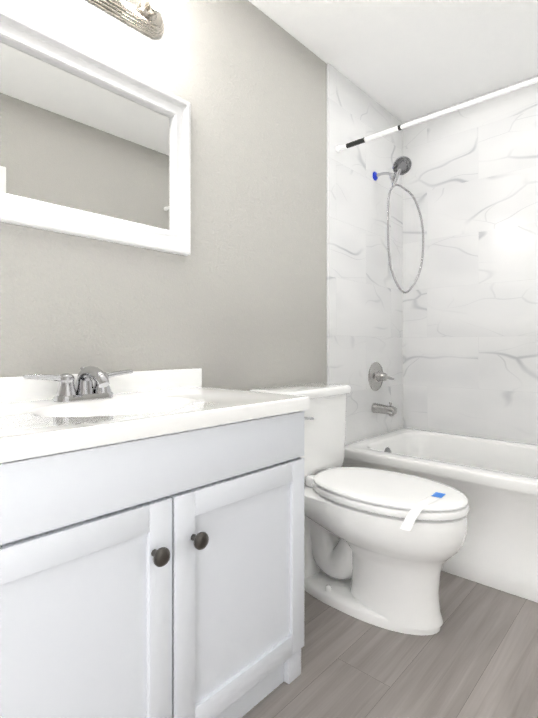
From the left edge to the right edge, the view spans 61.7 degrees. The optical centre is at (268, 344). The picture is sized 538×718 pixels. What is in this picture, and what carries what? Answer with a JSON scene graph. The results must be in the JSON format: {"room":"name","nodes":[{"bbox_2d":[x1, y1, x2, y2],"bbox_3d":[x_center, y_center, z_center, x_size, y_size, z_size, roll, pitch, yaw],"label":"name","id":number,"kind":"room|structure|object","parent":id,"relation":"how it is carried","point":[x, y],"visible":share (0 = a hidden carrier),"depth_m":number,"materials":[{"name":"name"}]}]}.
{"room":"bathroom","nodes":[
{"label":"bathroom","id":0,"kind":"room"},
{"bbox_2d":[0,0,326,390],"bbox_3d":[-0.354,-0.229,1.674,0.100,2.440,3.540,0,0,42],"label":"wall","id":1,"kind":"structure","parent":0,"point":[236,299],"depth_m":1.75,"materials":[{"name":"grey paint"}]},
{"bbox_2d":[0,8,190,255],"bbox_3d":[-0.576,-0.603,1.330,0.030,0.554,0.850,0,0,42],"label":"mirror","id":2,"kind":"object","parent":1,"relation":"attached to","point":[92,146],"visible":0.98,"depth_m":1.36,"materials":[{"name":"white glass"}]},
{"bbox_2d":[88,0,174,37],"bbox_3d":[-0.531,-1.108,1.290,0.154,0.112,0.644,0,0,42],"label":"sconce","id":3,"kind":"object","parent":1,"relation":"attached to","point":[144,17],"visible":1,"depth_m":1.47,"materials":[{"name":"silver metal"}]},
{"bbox_2d":[327,63,402,444],"bbox_3d":[0.588,-0.226,2.631,0.012,2.440,0.854,0,0,42],"label":"wall tile","id":4,"kind":"structure","parent":1,"relation":"attached to","point":[364,313],"depth_m":2.56,"materials":[{"name":"tile"}]},
{"bbox_2d":[368,362,393,390],"bbox_3d":[0.668,0.189,2.658,0.069,0.172,0.205,0,0,42],"label":"shower valve","id":5,"kind":"object","parent":4,"relation":"attached to","point":[377,376],"visible":1,"depth_m":2.63,"materials":[{"name":"silver metal"}]},
{"bbox_2d":[371,402,396,415],"bbox_3d":[0.669,0.369,2.607,0.140,0.080,0.062,0,0,42],"label":"tub spout","id":6,"kind":"object","parent":4,"relation":"attached to","point":[390,410],"visible":1,"depth_m":2.59,"materials":[{"name":"silver metal"}]},
{"bbox_2d":[373,156,423,293],"bbox_3d":[0.753,-0.680,2.627,0.240,0.770,0.183,0,0,42],"label":"shower head","id":7,"kind":"object","parent":4,"relation":"attached to","point":[402,165],"visible":1,"depth_m":2.59},
{"bbox_2d":[336,77,537,151],"bbox_3d":[0.929,-1.029,1.857,1.534,0.031,0.031,0,0,42],"label":"rail","id":8,"kind":"object","parent":4,"relation":"attached to","point":[431,116],"visible":1,"depth_m":2.02,"materials":[{"name":"white painted metal"},{"name":"black plastic"}]},
{"bbox_2d":[242,537,537,717],"bbox_3d":[0.261,1.039,1.113,1.760,0.100,3.740,0,0,42],"label":"floor","id":9,"kind":"structure","parent":0,"point":[476,656],"depth_m":1.39,"materials":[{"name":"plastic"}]},
{"bbox_2d":[0,366,308,717],"bbox_3d":[-0.383,0.524,1.153,0.545,0.930,0.960,0,0,42],"label":"bathroom vanity","id":10,"kind":"object","parent":9,"relation":"on","point":[151,543],"visible":1,"depth_m":0.98,"materials":[{"name":"white paint"}]},
{"bbox_2d":[249,383,469,634],"bbox_3d":[0.360,0.587,1.767,0.806,0.808,0.486,0,0,42],"label":"toilet","id":11,"kind":"object","parent":9,"relation":"on","point":[390,552],"visible":0.92,"depth_m":1.61,"materials":[{"name":"white ceramic"}]},
{"bbox_2d":[342,428,537,602],"bbox_3d":[1.175,0.763,2.124,1.529,0.458,0.784,0,0,42],"label":"bathtub","id":12,"kind":"object","parent":9,"relation":"on","point":[494,482],"visible":0.62,"depth_m":1.91,"materials":[{"name":"white ceramic"}]},
{"bbox_2d":[248,0,537,122],"bbox_3d":[0.261,-1.501,1.121,1.760,0.100,3.740,0,0,42],"label":"ceiling","id":13,"kind":"structure","parent":0,"point":[402,61],"depth_m":2.17,"materials":[{"name":"white paint"}]},
{"bbox_3d":[1.482,-0.227,2.467,1.760,2.440,0.100,0,0,42],"label":"wall","id":14,"kind":"structure","parent":0,"visible":0},
{"bbox_2d":[403,75,537,444],"bbox_3d":[1.444,-0.227,2.425,1.536,2.440,0.012,0,0,42],"label":"wall tile","id":15,"kind":"structure","parent":14,"relation":"attached to","point":[470,316],"depth_m":2.64,"materials":[{"name":"tile"}]}
]}

